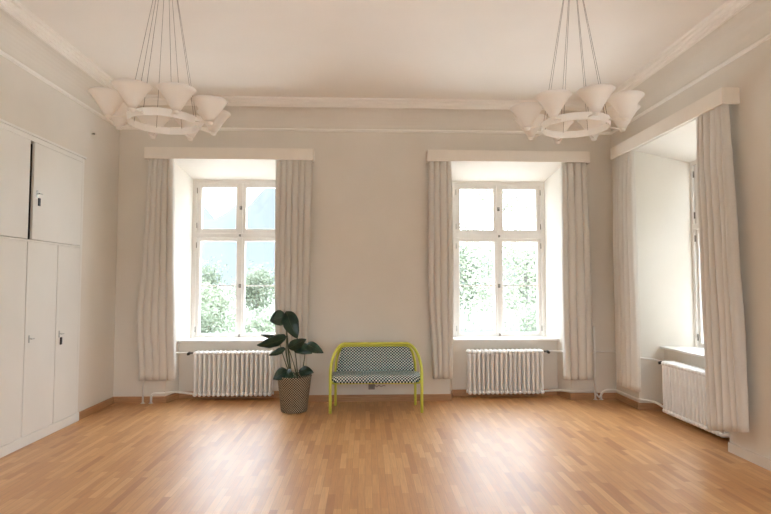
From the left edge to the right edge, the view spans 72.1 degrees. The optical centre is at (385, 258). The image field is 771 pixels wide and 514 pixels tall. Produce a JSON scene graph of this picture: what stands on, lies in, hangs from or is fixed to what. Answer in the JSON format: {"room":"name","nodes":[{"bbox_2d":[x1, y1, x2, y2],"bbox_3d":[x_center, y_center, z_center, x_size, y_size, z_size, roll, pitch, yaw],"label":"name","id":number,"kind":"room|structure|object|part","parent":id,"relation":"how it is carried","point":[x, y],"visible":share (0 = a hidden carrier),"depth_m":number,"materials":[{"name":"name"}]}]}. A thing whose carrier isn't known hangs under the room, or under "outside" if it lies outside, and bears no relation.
{"room":"empty living room","nodes":[
{"label":"empty living room","id":0,"kind":"room"},
{"bbox_2d":[0,49,119,411],"bbox_3d":[-3.346,-0.284,2.234,0.620,3.580,8.085,0,-3,-2],"label":"wall","id":1,"kind":"structure","parent":0,"point":[27,102],"depth_m":5.68,"materials":[{"name":"paint"}]},
{"bbox_2d":[79,397,113,419],"bbox_3d":[-3.165,1.640,5.806,0.018,0.078,0.785,0,-3,-2],"label":"baseboard","id":2,"kind":"structure","parent":1,"relation":"attached to","point":[84,413],"depth_m":5.77,"materials":[{"name":"brown wood"}]},
{"bbox_2d":[113,126,615,396],"bbox_3d":[-0.454,-0.070,6.694,6.496,3.580,0.620,0,-3,-2],"label":"wall","id":3,"kind":"structure","parent":0,"point":[368,279],"depth_m":6.42,"materials":[{"name":"paint"}]},
{"bbox_2d":[178,180,275,341],"bbox_3d":[-1.870,0.008,6.732,1.356,2.068,0.380,0,-3,-2],"label":"window","id":4,"kind":"structure","parent":3,"relation":"in","point":[241,234],"depth_m":6.83,"materials":[{"name":"paint"}]},
{"bbox_3d":[-2.160,0.373,6.836,0.562,1.279,0.045,0,-3,-2],"label":"sash","id":5,"kind":"part","parent":4,"relation":"part of","materials":[{"name":"paint"}]},
{"bbox_3d":[-2.160,-0.648,6.885,0.562,0.653,0.045,0,-3,-2],"label":"sash","id":6,"kind":"part","parent":4,"relation":"part of","materials":[{"name":"glass"}]},
{"bbox_3d":[-1.869,1.025,6.653,1.356,0.024,0.320,0,-3,-2],"label":"sill","id":7,"kind":"part","parent":4,"relation":"part of","materials":[{"name":"paint"}]},
{"bbox_3d":[-1.590,0.374,6.857,0.562,1.279,0.045,0,-3,-2],"label":"sash","id":8,"kind":"part","parent":4,"relation":"part of","materials":[{"name":"paint"}]},
{"bbox_3d":[-1.590,-0.647,6.906,0.562,0.653,0.045,0,-3,-2],"label":"sash","id":9,"kind":"part","parent":4,"relation":"part of","materials":[{"name":"glass"}]},
{"bbox_2d":[144,147,313,162],"bbox_3d":[-1.845,-1.231,6.310,1.974,0.138,0.149,0,-3,-2],"label":"pelmet","id":10,"kind":"object","parent":3,"relation":"attached to","point":[149,152],"visible":0.95,"depth_m":6.24,"materials":[{"name":"paint"}]},
{"bbox_2d":[137,159,175,380],"bbox_3d":[-2.661,0.081,6.203,0.454,2.660,0.112,0,-3,-2],"label":"curtain","id":11,"kind":"object","parent":10,"relation":"hanging from","point":[156,338],"visible":1,"depth_m":6.16,"materials":[{"name":"fabric"}]},
{"bbox_2d":[275,160,311,372],"bbox_3d":[-1.097,0.047,6.266,0.433,2.585,0.121,0,-3,-2],"label":"curtain","id":12,"kind":"object","parent":10,"relation":"hanging from","point":[293,183],"visible":0.85,"depth_m":6.22,"materials":[{"name":"fabric"}]},
{"bbox_2d":[187,350,273,396],"bbox_3d":[-1.869,1.389,6.420,1.029,0.539,0.196,0,-3,-2],"label":"radiator","id":13,"kind":"object","parent":3,"relation":"attached to","point":[217,373],"visible":1,"depth_m":6.34,"materials":[{"name":"metal"}]},
{"bbox_2d":[114,389,615,403],"bbox_3d":[-0.188,1.670,6.431,5.978,0.078,0.278,0,-3,-2],"label":"baseboard","id":14,"kind":"structure","parent":3,"relation":"attached to","point":[461,392],"depth_m":6.32,"materials":[{"name":"brown wood"}]},
{"bbox_2d":[368,384,374,389],"bbox_3d":[-0.165,1.528,6.310,0.075,0.072,0.013,0,-3,-2],"label":"wall socket","id":15,"kind":"object","parent":3,"relation":"attached to","point":[370,386],"visible":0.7,"depth_m":6.31,"materials":[{"name":"grey plastic"}]},
{"bbox_2d":[452,181,558,340],"bbox_3d":[1.493,0.014,6.858,1.356,2.068,0.380,0,-3,-2],"label":"window","id":16,"kind":"structure","parent":3,"relation":"in","point":[497,235],"depth_m":6.97,"materials":[{"name":"paint"}]},
{"bbox_3d":[1.203,-0.642,7.011,0.562,0.653,0.045,0,-3,-2],"label":"sash","id":17,"kind":"part","parent":16,"relation":"part of","materials":[{"name":"glass"}]},
{"bbox_3d":[1.203,0.379,6.963,0.562,1.279,0.045,0,-3,-2],"label":"sash","id":18,"kind":"part","parent":16,"relation":"part of","materials":[{"name":"paint"}]},
{"bbox_3d":[1.494,1.031,6.780,1.356,0.024,0.320,0,-3,-2],"label":"sill","id":19,"kind":"part","parent":16,"relation":"part of","materials":[{"name":"paint"}]},
{"bbox_3d":[1.773,-0.641,7.033,0.562,0.653,0.045,0,-3,-2],"label":"sash","id":20,"kind":"part","parent":16,"relation":"part of","materials":[{"name":"glass"}]},
{"bbox_3d":[1.773,0.380,6.984,0.562,1.279,0.045,0,-3,-2],"label":"sash","id":21,"kind":"part","parent":16,"relation":"part of","materials":[{"name":"paint"}]},
{"bbox_2d":[426,150,589,163],"bbox_3d":[1.486,-1.225,6.436,1.974,0.138,0.149,0,-3,-2],"label":"pelmet","id":22,"kind":"object","parent":3,"relation":"attached to","point":[431,155],"visible":0.94,"depth_m":6.36,"materials":[{"name":"paint"}]},
{"bbox_2d":[428,161,453,378],"bbox_3d":[0.662,0.090,6.328,0.304,2.665,0.116,0,-3,-2],"label":"curtain","id":23,"kind":"object","parent":22,"relation":"hanging from","point":[440,204],"visible":1,"depth_m":6.29,"materials":[{"name":"fabric"}]},
{"bbox_2d":[561,163,592,379],"bbox_3d":[2.295,0.105,6.381,0.352,2.690,0.098,0,-3,-2],"label":"curtain","id":24,"kind":"object","parent":22,"relation":"hanging from","point":[575,229],"visible":1,"depth_m":6.35,"materials":[{"name":"fabric"}]},
{"bbox_2d":[466,349,549,394],"bbox_3d":[1.506,1.395,6.547,1.029,0.539,0.196,0,-3,-2],"label":"radiator","id":25,"kind":"object","parent":3,"relation":"attached to","point":[494,371],"visible":1,"depth_m":6.47,"materials":[{"name":"metal"}]},
{"bbox_2d":[544,389,593,392],"bbox_3d":[2.233,1.622,6.449,0.585,0.051,0.116,-1,-3,21],"label":"pipe","id":26,"kind":"object","parent":3,"relation":"attached to","point":[552,390],"visible":0.98,"depth_m":6.39,"materials":[{"name":"metal"}]},
{"bbox_2d":[201,188,529,284],"bbox_3d":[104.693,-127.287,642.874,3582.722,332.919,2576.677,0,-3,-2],"label":"mountain range","id":27,"kind":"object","parent":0,"point":[261,211],"visible":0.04,"depth_m":1220.50,"materials":[{"name":"white"}]},
{"bbox_2d":[17,0,727,100],"bbox_3d":[-0.046,-2.158,2.609,7.196,0.200,9.005,0,-3,-2],"label":"ceiling","id":28,"kind":"structure","parent":0,"point":[413,49],"depth_m":4.75,"materials":[{"name":"paint"}]},
{"bbox_2d":[88,0,230,140],"bbox_3d":[-1.339,-1.409,3.223,0.764,1.237,0.764,1,-3,-13],"label":"chandelier","id":29,"kind":"object","parent":28,"relation":"hanging from","point":[119,104],"visible":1,"depth_m":3.06,"materials":[{"name":"white glass"}]},
{"bbox_3d":[-1.584,-0.879,3.025,0.208,0.128,0.208,2,-3,-35],"label":"lamp shade","id":30,"kind":"part","parent":29,"relation":"part of","materials":[{"name":"white glass"}]},
{"bbox_3d":[-1.634,-0.868,3.248,0.208,0.128,0.208,0,-3,10],"label":"lamp shade","id":31,"kind":"part","parent":29,"relation":"part of","materials":[{"name":"white glass"}]},
{"bbox_3d":[-1.390,-0.884,2.902,0.208,0.128,0.208,0,-3,10],"label":"lamp shade","id":32,"kind":"part","parent":29,"relation":"part of","materials":[{"name":"white glass"}]},
{"bbox_3d":[-1.512,-0.859,3.442,0.208,0.128,0.208,2,-3,-35],"label":"lamp shade","id":33,"kind":"part","parent":29,"relation":"part of","materials":[{"name":"white glass"}]},
{"bbox_3d":[-1.166,-0.882,2.952,0.208,0.128,0.208,2,-3,-35],"label":"lamp shade","id":34,"kind":"part","parent":29,"relation":"part of","materials":[{"name":"white glass"}]},
{"bbox_3d":[-1.288,-0.856,3.492,0.208,0.128,0.208,0,-3,10],"label":"lamp shade","id":35,"kind":"part","parent":29,"relation":"part of","materials":[{"name":"white glass"}]},
{"bbox_3d":[-1.043,-0.873,3.146,0.208,0.128,0.208,0,-3,10],"label":"lamp shade","id":36,"kind":"part","parent":29,"relation":"part of","materials":[{"name":"white glass"}]},
{"bbox_3d":[-1.093,-0.862,3.370,0.208,0.128,0.208,2,-3,-35],"label":"lamp shade","id":37,"kind":"part","parent":29,"relation":"part of","materials":[{"name":"white glass"}]},
{"bbox_2d":[0,0,754,110],"bbox_3d":[-0.040,-2.021,2.442,5.652,0.094,7.741,0,-3,-2],"label":"trim","id":38,"kind":"structure","parent":28,"relation":"attached to","point":[13,8],"depth_m":5.59,"materials":[{"name":"paint"}]},
{"bbox_2d":[510,0,644,143],"bbox_3d":[1.179,-1.407,3.318,0.764,1.232,0.764,-1,-3,20],"label":"chandelier","id":39,"kind":"object","parent":28,"relation":"hanging from","point":[624,104],"visible":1,"depth_m":3.15,"materials":[{"name":"white glass"}]},
{"bbox_3d":[0.879,-0.871,3.281,0.208,0.128,0.208,0,-3,-2],"label":"lamp shade","id":40,"kind":"part","parent":39,"relation":"part of","materials":[{"name":"white glass"}]},
{"bbox_3d":[0.959,-0.861,3.496,0.208,0.128,0.208,-3,-4,43],"label":"lamp shade","id":41,"kind":"part","parent":39,"relation":"part of","materials":[{"name":"white glass"}]},
{"bbox_3d":[0.975,-0.881,3.072,0.208,0.128,0.208,-3,-4,43],"label":"lamp shade","id":42,"kind":"part","parent":39,"relation":"part of","materials":[{"name":"white glass"}]},
{"bbox_3d":[1.167,-0.857,3.591,0.208,0.128,0.208,0,-3,-2],"label":"lamp shade","id":43,"kind":"part","parent":39,"relation":"part of","materials":[{"name":"white glass"}]},
{"bbox_3d":[1.382,-0.860,3.512,0.208,0.128,0.208,-3,-4,43],"label":"lamp shade","id":44,"kind":"part","parent":39,"relation":"part of","materials":[{"name":"white glass"}]},
{"bbox_3d":[1.190,-0.885,2.993,0.208,0.128,0.208,0,-3,-2],"label":"lamp shade","id":45,"kind":"part","parent":39,"relation":"part of","materials":[{"name":"white glass"}]},
{"bbox_3d":[1.478,-0.870,3.303,0.208,0.128,0.208,0,-3,-2],"label":"lamp shade","id":46,"kind":"part","parent":39,"relation":"part of","materials":[{"name":"white glass"}]},
{"bbox_3d":[1.398,-0.881,3.088,0.208,0.128,0.208,-3,-4,43],"label":"lamp shade","id":47,"kind":"part","parent":39,"relation":"part of","materials":[{"name":"white glass"}]},
{"bbox_2d":[0,395,770,513],"bbox_3d":[-0.046,1.618,2.428,7.196,0.200,9.005,0,-3,-2],"label":"floor","id":48,"kind":"structure","parent":0,"point":[538,454],"depth_m":4.19,"materials":[{"name":"brown wood"}]},
{"bbox_2d":[0,118,86,457],"bbox_3d":[-3.316,0.233,4.044,0.539,2.722,2.865,0,-3,-2],"label":"tall cabinet","id":49,"kind":"object","parent":48,"relation":"on","point":[42,180],"visible":1,"depth_m":4.72,"materials":[{"name":"paint"}]},
{"bbox_3d":[-3.107,0.681,4.324,0.023,1.676,0.445,0,-3,-2],"label":"door","id":50,"kind":"part","parent":49,"relation":"part of","materials":[{"name":"paint"}]},
{"bbox_3d":[-3.098,-0.623,4.148,0.023,0.864,0.931,0,-3,-2],"label":"door","id":51,"kind":"part","parent":49,"relation":"part of","materials":[{"name":"paint"}]},
{"bbox_3d":[-3.124,0.703,4.779,0.023,1.676,0.446,0,-3,-2],"label":"door","id":52,"kind":"part","parent":49,"relation":"part of","materials":[{"name":"paint"}]},
{"bbox_3d":[-3.132,-0.579,5.064,0.023,0.864,0.790,0,-3,-2],"label":"door","id":53,"kind":"part","parent":49,"relation":"part of","materials":[{"name":"paint"}]},
{"bbox_3d":[-3.140,0.724,5.204,0.023,1.676,0.386,0,-3,-2],"label":"door","id":54,"kind":"part","parent":49,"relation":"part of","materials":[{"name":"paint"}]},
{"bbox_2d":[140,352,187,403],"bbox_3d":[-2.607,1.414,6.274,0.530,0.574,0.120,1,-3,-26],"label":"pipe","id":55,"kind":"object","parent":48,"relation":"on","point":[176,352],"visible":0.3,"depth_m":6.19,"materials":[{"name":"metal"}]},
{"bbox_2d":[148,391,192,403],"bbox_3d":[-2.549,1.639,6.293,0.490,0.128,0.109,2,-3,-29],"label":"pipe","id":56,"kind":"object","parent":48,"relation":"on","point":[169,392],"visible":1,"depth_m":6.22,"materials":[{"name":"metal"}]},
{"bbox_2d":[278,372,311,413],"bbox_3d":[-1.005,1.484,5.832,0.380,0.392,0.380,0,-3,-2],"label":"plant pot","id":57,"kind":"object","parent":48,"relation":"on","point":[293,392],"visible":0.76,"depth_m":5.69,"materials":[{"name":"wicker"}]},
{"bbox_2d":[257,310,322,379],"bbox_3d":[-1.025,0.948,5.758,0.704,0.761,0.229,0,-3,-2],"label":"potted plant","id":58,"kind":"object","parent":57,"relation":"on","point":[289,320],"visible":0.99,"depth_m":5.78,"materials":[{"name":"green plant"}]},
{"bbox_3d":[-1.067,0.957,5.846,0.077,0.744,0.030,0,-3,-2],"label":"stem","id":59,"kind":"part","parent":58,"relation":"part of","materials":[{"name":"beige plant"}]},
{"bbox_2d":[329,342,422,413],"bbox_3d":[-0.107,1.319,5.927,1.026,0.732,0.415,0,-3,-2],"label":"bench","id":60,"kind":"object","parent":48,"relation":"on","point":[359,362],"visible":1,"depth_m":6.03,"materials":[{"name":"yellow paint"}]},
{"bbox_3d":[-0.113,1.158,6.071,0.896,0.297,0.086,0,-3,-2],"label":"backrest","id":61,"kind":"part","parent":60,"relation":"part of","materials":[{"name":"fabric"}]},
{"bbox_3d":[-0.106,1.322,5.896,0.974,0.087,0.355,0,-3,-2],"label":"seat","id":62,"kind":"part","parent":60,"relation":"part of","materials":[{"name":"fabric"}]},
{"bbox_3d":[-0.102,1.363,5.782,0.962,0.022,0.022,0,-3,-2],"label":"cross rail","id":63,"kind":"part","parent":60,"relation":"part of","materials":[{"name":"yellow metal"}]},
{"bbox_2d":[593,326,597,399],"bbox_3d":[2.533,1.268,6.410,0.052,0.880,0.051,0,-3,-2],"label":"pipe","id":64,"kind":"object","parent":48,"relation":"on","point":[594,351],"visible":1,"depth_m":6.40,"materials":[{"name":"metal"}]},
{"bbox_2d":[599,389,662,407],"bbox_3d":[2.846,1.626,6.022,0.192,0.128,0.932,1,-3,-24],"label":"pipe","id":65,"kind":"object","parent":48,"relation":"on","point":[605,390],"visible":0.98,"depth_m":6.04,"materials":[{"name":"metal"}]},
{"bbox_2d":[611,32,770,459],"bbox_3d":[3.284,-0.257,2.794,0.680,3.580,8.705,0,-3,-2],"label":"wall","id":66,"kind":"structure","parent":0,"point":[662,164],"depth_m":5.18,"materials":[{"name":"paint"}]},
{"bbox_2d":[0,0,770,130],"bbox_3d":[-0.040,-1.919,2.437,6.000,0.297,8.089,0,-3,-2],"label":"trim","id":67,"kind":"structure","parent":66,"relation":"attached to","point":[752,23],"depth_m":5.47,"materials":[{"name":"paint"}]},
{"bbox_2d":[0,33,770,134],"bbox_3d":[-0.040,-1.751,2.429,6.000,0.038,8.089,0,-3,-2],"label":"trim","id":68,"kind":"structure","parent":66,"relation":"attached to","point":[765,38],"depth_m":6.00,"materials":[{"name":"paint"}]},
{"bbox_2d":[596,351,660,360],"bbox_3d":[2.840,1.123,6.077,0.209,0.030,0.889,1,-3,-28],"label":"pipe","id":69,"kind":"object","parent":66,"relation":"attached to","point":[596,351],"visible":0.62,"depth_m":5.89,"materials":[{"name":"metal"}]},
{"bbox_2d":[610,87,739,159],"bbox_3d":[2.776,-1.280,5.294,0.149,0.138,1.974,0,-3,-2],"label":"pelmet","id":70,"kind":"object","parent":66,"relation":"attached to","point":[723,95],"visible":0.94,"depth_m":4.87,"materials":[{"name":"paint"}]},
{"bbox_2d":[613,149,640,391],"bbox_3d":[2.726,0.097,6.009,0.104,2.710,0.484,0,-3,-2],"label":"curtain","id":71,"kind":"object","parent":70,"relation":"hanging from","point":[625,252],"visible":0.94,"depth_m":5.91,"materials":[{"name":"fabric"}]},
{"bbox_2d":[696,104,748,432],"bbox_3d":[2.786,0.063,4.410,0.105,2.796,0.504,0,-3,-2],"label":"curtain","id":72,"kind":"object","parent":70,"relation":"hanging from","point":[724,334],"visible":0.99,"depth_m":4.35,"materials":[{"name":"fabric"}]},
{"bbox_2d":[660,161,703,357],"bbox_3d":[3.288,-0.063,5.252,0.445,2.068,1.357,0,-3,-2],"label":"window","id":73,"kind":"structure","parent":66,"relation":"in","point":[698,350],"depth_m":5.79,"materials":[{"name":"paint"}]},
{"bbox_3d":[3.258,0.956,5.202,0.385,0.024,1.357,0,-3,-2],"label":"sill","id":74,"kind":"part","parent":73,"relation":"part of","materials":[{"name":"paint"}]},
{"bbox_3d":[3.443,-0.711,5.566,0.045,0.653,0.546,0,-3,-2],"label":"sash","id":75,"kind":"part","parent":73,"relation":"part of","materials":[{"name":"paint"}]},
{"bbox_3d":[3.443,0.309,5.517,0.045,1.279,0.546,0,-3,-2],"label":"sash","id":76,"kind":"part","parent":73,"relation":"part of","materials":[{"name":"paint"}]},
{"bbox_2d":[616,393,770,470],"bbox_3d":[3.077,1.477,2.383,0.278,0.078,8.067,0,-3,-2],"label":"baseboard","id":77,"kind":"structure","parent":66,"relation":"attached to","point":[755,458],"depth_m":4.34,"materials":[{"name":"paint"}]},
{"bbox_2d":[658,360,729,437],"bbox_3d":[3.012,1.328,5.138,0.196,0.539,1.029,0,-3,-2],"label":"radiator","id":78,"kind":"object","parent":66,"relation":"attached to","point":[684,385],"visible":0.66,"depth_m":5.15,"materials":[{"name":"metal"}]},
{"bbox_3d":[-0.038,3.724,0.822,48.000,0.240,46.000,0,-3,-2],"label":"ground","id":79,"kind":"structure","parent":0,"visible":0},
{"bbox_2d":[459,190,536,331],"bbox_3d":[4.221,-0.203,18.993,6.379,10.023,5.961,-1,-3,22],"label":"tree","id":80,"kind":"object","parent":79,"relation":"on","point":[507,206],"visible":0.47,"depth_m":18.89,"materials":[{"name":"green plant"}]},
{"label":"outside","id":81,"kind":"structure","parent":0,"visible":0},
{"bbox_2d":[206,286,536,332],"bbox_3d":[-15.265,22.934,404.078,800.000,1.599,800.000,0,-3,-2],"label":"ground","id":82,"kind":"structure","parent":81,"point":[483,326],"depth_m":58.62,"materials":[{"name":"green plant"}]},
{"bbox_2d":[201,254,231,300],"bbox_3d":[-18.580,2.932,53.146,5.592,7.024,6.322,3,-4,-44],"label":"tree","id":83,"kind":"object","parent":82,"relation":"on","point":[208,276],"visible":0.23,"depth_m":53.21,"materials":[{"name":"green plant"}]},
{"bbox_2d":[200,278,233,332],"bbox_3d":[-12.851,3.515,37.511,6.522,4.365,5.168,0,-3,-2],"label":"tree","id":84,"kind":"object","parent":82,"relation":"on","point":[208,294],"visible":0.16,"depth_m":37.00,"materials":[{"name":"green plant"}]},
{"bbox_2d":[200,291,235,332],"bbox_3d":[-9.941,3.490,28.589,4.879,3.561,5.224,-2,-4,42],"label":"bush","id":85,"kind":"object","parent":82,"relation":"on","point":[208,325],"visible":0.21,"depth_m":28.42,"materials":[{"name":"green plant"}]},
{"bbox_2d":[209,300,274,332],"bbox_3d":[-6.175,3.511,25.148,4.057,3.191,5.002,0,-3,-2],"label":"bush","id":86,"kind":"object","parent":82,"relation":"on","point":[256,325],"visible":0.26,"depth_m":24.89,"materials":[{"name":"green plant"}]},
{"bbox_2d":[224,260,274,317],"bbox_3d":[-12.591,3.282,51.621,5.682,6.179,5.708,0,-3,-2],"label":"tree","id":87,"kind":"object","parent":82,"relation":"on","point":[254,295],"visible":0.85,"depth_m":50.89,"materials":[{"name":"green plant"}]},
{"bbox_2d":[459,213,517,329],"bbox_3d":[5.633,1.115,38.936,8.990,9.296,7.648,0,-3,-2],"label":"tree","id":88,"kind":"object","parent":82,"relation":"on","point":[472,249],"visible":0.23,"depth_m":38.50,"materials":[{"name":"green plant"}]},
{"bbox_2d":[463,214,536,331],"bbox_3d":[7.247,1.076,29.486,6.821,8.470,6.286,-3,-4,44],"label":"tree","id":89,"kind":"object","parent":82,"relation":"on","point":[526,288],"visible":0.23,"depth_m":29.26,"materials":[{"name":"green plant"}]},
{"bbox_2d":[506,294,536,331],"bbox_3d":[7.834,3.262,24.742,4.189,3.649,4.168,2,-4,-39],"label":"bush","id":90,"kind":"object","parent":82,"relation":"on","point":[530,328],"visible":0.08,"depth_m":24.91,"materials":[{"name":"green plant"}]},
{"bbox_2d":[507,263,536,313],"bbox_3d":[12.331,2.454,40.431,6.776,6.764,7.018,0,-3,-2],"label":"tree","id":91,"kind":"object","parent":82,"relation":"on","point":[518,263],"visible":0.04,"depth_m":40.75,"materials":[{"name":"green plant"}]}
]}

